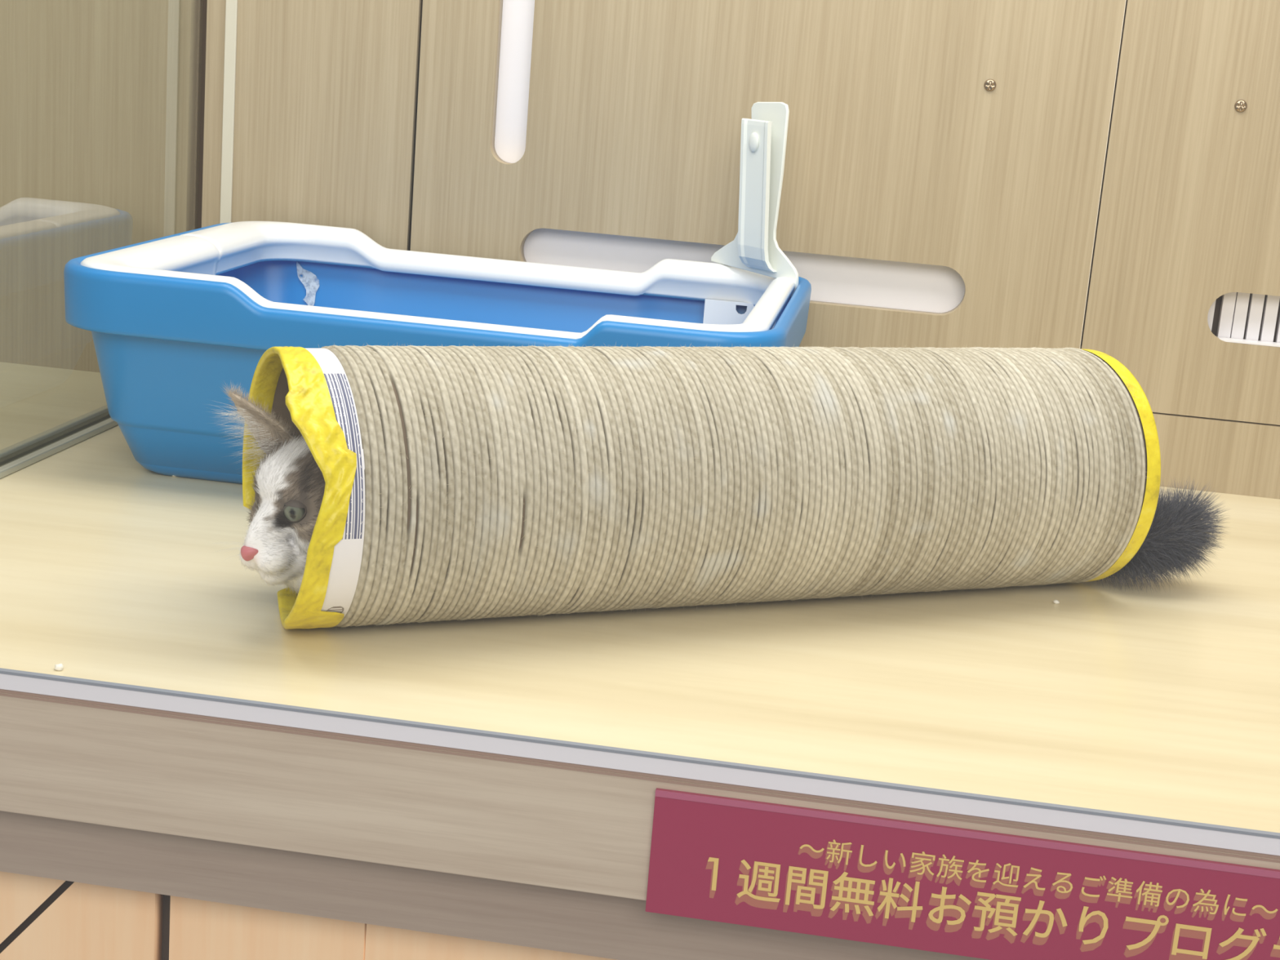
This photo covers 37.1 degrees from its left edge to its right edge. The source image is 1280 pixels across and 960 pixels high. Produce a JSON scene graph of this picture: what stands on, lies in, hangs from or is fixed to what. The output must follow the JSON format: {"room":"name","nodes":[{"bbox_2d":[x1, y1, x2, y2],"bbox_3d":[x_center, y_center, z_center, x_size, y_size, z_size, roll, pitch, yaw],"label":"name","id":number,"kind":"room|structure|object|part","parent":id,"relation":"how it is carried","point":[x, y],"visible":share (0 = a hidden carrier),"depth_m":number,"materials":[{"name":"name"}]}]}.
{"room":"pet shop","nodes":[
{"label":"pet shop","id":0,"kind":"room"},
{"bbox_2d":[0,871,616,959],"bbox_3d":[-0.210,0.455,1.123,3.200,0.485,0.015,6,13,7],"label":"wall","id":1,"kind":"structure","parent":0,"point":[42,918],"depth_m":1.08,"materials":[{"name":"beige wood"}]},
{"bbox_3d":[-1.056,0.362,1.231,1.485,0.485,0.012,6,13,7],"label":"panel","id":2,"kind":"part","parent":1,"relation":"part of","materials":[{"name":"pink wood"}]},
{"bbox_3d":[-0.334,0.256,1.096,0.121,0.105,0.012,6,13,7],"label":"panel","id":3,"kind":"part","parent":1,"relation":"part of","materials":[{"name":"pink wood"}]},
{"bbox_3d":[-0.225,0.454,1.123,0.113,0.485,0.012,6,13,7],"label":"panel","id":4,"kind":"part","parent":1,"relation":"part of","materials":[{"name":"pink wood"}]},
{"bbox_3d":[0.600,0.545,1.017,1.558,0.485,0.012,6,13,7],"label":"panel","id":5,"kind":"part","parent":1,"relation":"part of","materials":[{"name":"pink wood"}]},
{"bbox_2d":[0,810,989,959],"bbox_3d":[-0.193,0.212,1.044,3.200,0.044,0.018,6,13,7],"label":"trim","id":6,"kind":"structure","parent":1,"relation":"attached to","point":[504,912],"depth_m":1.03,"materials":[{"name":"brown wood"}]},
{"bbox_2d":[0,688,1279,900],"bbox_3d":[-0.191,0.160,1.016,3.200,0.070,0.022,6,13,7],"label":"shelf edge","id":7,"kind":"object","parent":1,"relation":"attached to","point":[502,817],"depth_m":1.00,"materials":[{"name":"brown wood"}]},
{"bbox_2d":[645,787,1279,959],"bbox_3d":[0.232,0.215,0.951,0.458,0.068,0.003,6,13,7],"label":"fascia sign","id":8,"kind":"object","parent":7,"relation":"attached to","point":[979,894],"visible":1,"depth_m":0.96,"materials":[{"name":"red"}]},
{"bbox_2d":[0,667,1279,855],"bbox_3d":[-0.189,0.123,0.998,3.200,0.011,0.004,6,13,7],"label":"trim","id":9,"kind":"structure","parent":1,"relation":"attached to","point":[1261,842],"depth_m":0.97,"materials":[{"name":"white metal"}]},
{"bbox_2d":[0,0,1279,499],"bbox_3d":[-0.029,-0.565,1.649,3.200,1.050,0.021,6,13,7],"label":"wall","id":10,"kind":"structure","parent":0,"point":[1110,186],"depth_m":1.68,"materials":[{"name":"brown wood"}]},
{"bbox_2d":[0,404,117,478],"bbox_3d":[-0.481,-0.010,1.424,0.032,0.006,0.785,6,13,7],"label":"trim","id":11,"kind":"structure","parent":10,"relation":"attached to","point":[17,456],"depth_m":1.51,"materials":[{"name":"grey metal"}]},
{"bbox_3d":[-0.999,-0.672,1.772,1.234,1.050,0.018,6,13,7],"label":"panel","id":12,"kind":"part","parent":10,"relation":"part of","materials":[{"name":"brown wood"}]},
{"bbox_2d":[219,0,237,223],"bbox_3d":[-0.354,-0.599,1.679,0.010,1.048,0.003,6,13,7],"label":"trim","id":13,"kind":"structure","parent":10,"relation":"attached to","point":[231,9],"depth_m":1.74,"materials":[{"name":"beige"}]},
{"bbox_3d":[-0.277,-0.624,1.672,0.196,0.984,0.018,6,13,7],"label":"panel","id":14,"kind":"part","parent":10,"relation":"part of","materials":[{"name":"brown wood"}]},
{"bbox_3d":[0.123,-0.580,1.621,0.607,0.984,0.018,6,13,7],"label":"panel","id":15,"kind":"part","parent":10,"relation":"part of","materials":[{"name":"brown wood"}]},
{"bbox_2d":[983,79,995,91],"bbox_3d":[0.300,-0.338,1.637,0.010,0.010,0.003,6,13,7],"label":"screw","id":16,"kind":"object","parent":10,"relation":"attached to","point":[989,85],"visible":1,"depth_m":1.64,"materials":[{"name":"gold metal"}]},
{"bbox_3d":[0.987,-0.484,1.509,1.144,0.984,0.018,6,13,7],"label":"panel","id":17,"kind":"part","parent":10,"relation":"part of","materials":[{"name":"brown wood"}]},
{"bbox_3d":[0.548,-0.018,1.681,1.952,0.064,0.018,6,13,7],"label":"panel","id":18,"kind":"part","parent":10,"relation":"part of","materials":[{"name":"brown wood"}]},
{"bbox_2d":[1234,99,1247,111],"bbox_3d":[0.507,-0.315,1.610,0.010,0.010,0.003,6,13,7],"label":"screw","id":19,"kind":"object","parent":10,"relation":"attached to","point":[1241,105],"visible":1,"depth_m":1.61,"materials":[{"name":"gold metal"}]},
{"bbox_2d":[1207,292,1279,346],"bbox_3d":[0.641,-0.130,1.647,0.329,0.055,0.027,6,13,7],"label":"air vent","id":20,"kind":"object","parent":10,"relation":"in","point":[1250,318],"visible":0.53,"depth_m":1.67,"materials":[{"name":"white plastic"}]},
{"bbox_2d":[0,361,1279,832],"bbox_3d":[-0.130,0.058,1.400,3.200,0.060,0.818,6,13,7],"label":"shelf surface","id":21,"kind":"structure","parent":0,"point":[1162,704],"depth_m":1.12,"materials":[{"name":"laminate"}]},
{"bbox_2d":[54,663,63,671],"bbox_3d":[-0.311,0.100,1.023,0.005,0.003,0.005,0,14,-20],"label":"crumb","id":22,"kind":"object","parent":21,"relation":"on","point":[59,667],"visible":1,"depth_m":1.02,"materials":[{"name":"white"}]},
{"bbox_2d":[63,221,811,484],"bbox_3d":[-0.144,-0.091,1.542,0.535,0.163,0.398,6,13,7],"label":"box","id":23,"kind":"object","parent":21,"relation":"on","point":[171,319],"visible":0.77,"depth_m":1.43,"materials":[{"name":"blue plastic"}]},
{"bbox_2d":[711,102,798,296],"bbox_3d":[0.097,-0.242,1.627,0.020,0.160,0.105,-8,18,-42],"label":"scoop","id":24,"kind":"object","parent":23,"relation":"on","point":[755,248],"visible":0.98,"depth_m":1.62,"materials":[{"name":"white plastic"}]},
{"bbox_3d":[0.096,-0.285,1.610,0.005,0.017,0.011,-6,17,-38],"label":"thumb knob","id":25,"kind":"part","parent":24,"relation":"part of","materials":[{"name":"white plastic"}]},
{"bbox_3d":[0.101,-0.241,1.618,0.043,0.125,0.032,6,13,7],"label":"handle","id":26,"kind":"part","parent":24,"relation":"part of","materials":[{"name":"white plastic"}]},
{"bbox_2d":[242,342,1160,629],"bbox_3d":[0.048,-0.003,1.227,0.589,0.171,0.169,-2,15,-25],"label":"tube","id":27,"kind":"object","parent":21,"relation":"on","point":[463,482],"visible":0.92,"depth_m":1.15,"materials":[{"name":"brown cardboard"}]},
{"bbox_2d":[206,381,1230,595],"bbox_3d":[0.079,0.016,1.243,0.715,0.151,0.129,-1,14,-23],"label":"cat","id":28,"kind":"object","parent":27,"relation":"in","point":[289,484],"visible":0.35,"depth_m":1.12},
{"bbox_2d":[1053,600,1059,604],"bbox_3d":[0.283,0.083,1.299,0.004,0.002,0.004,6,13,7],"label":"crumb","id":29,"kind":"object","parent":21,"relation":"on","point":[1055,602],"visible":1,"depth_m":1.30,"materials":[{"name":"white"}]}
]}

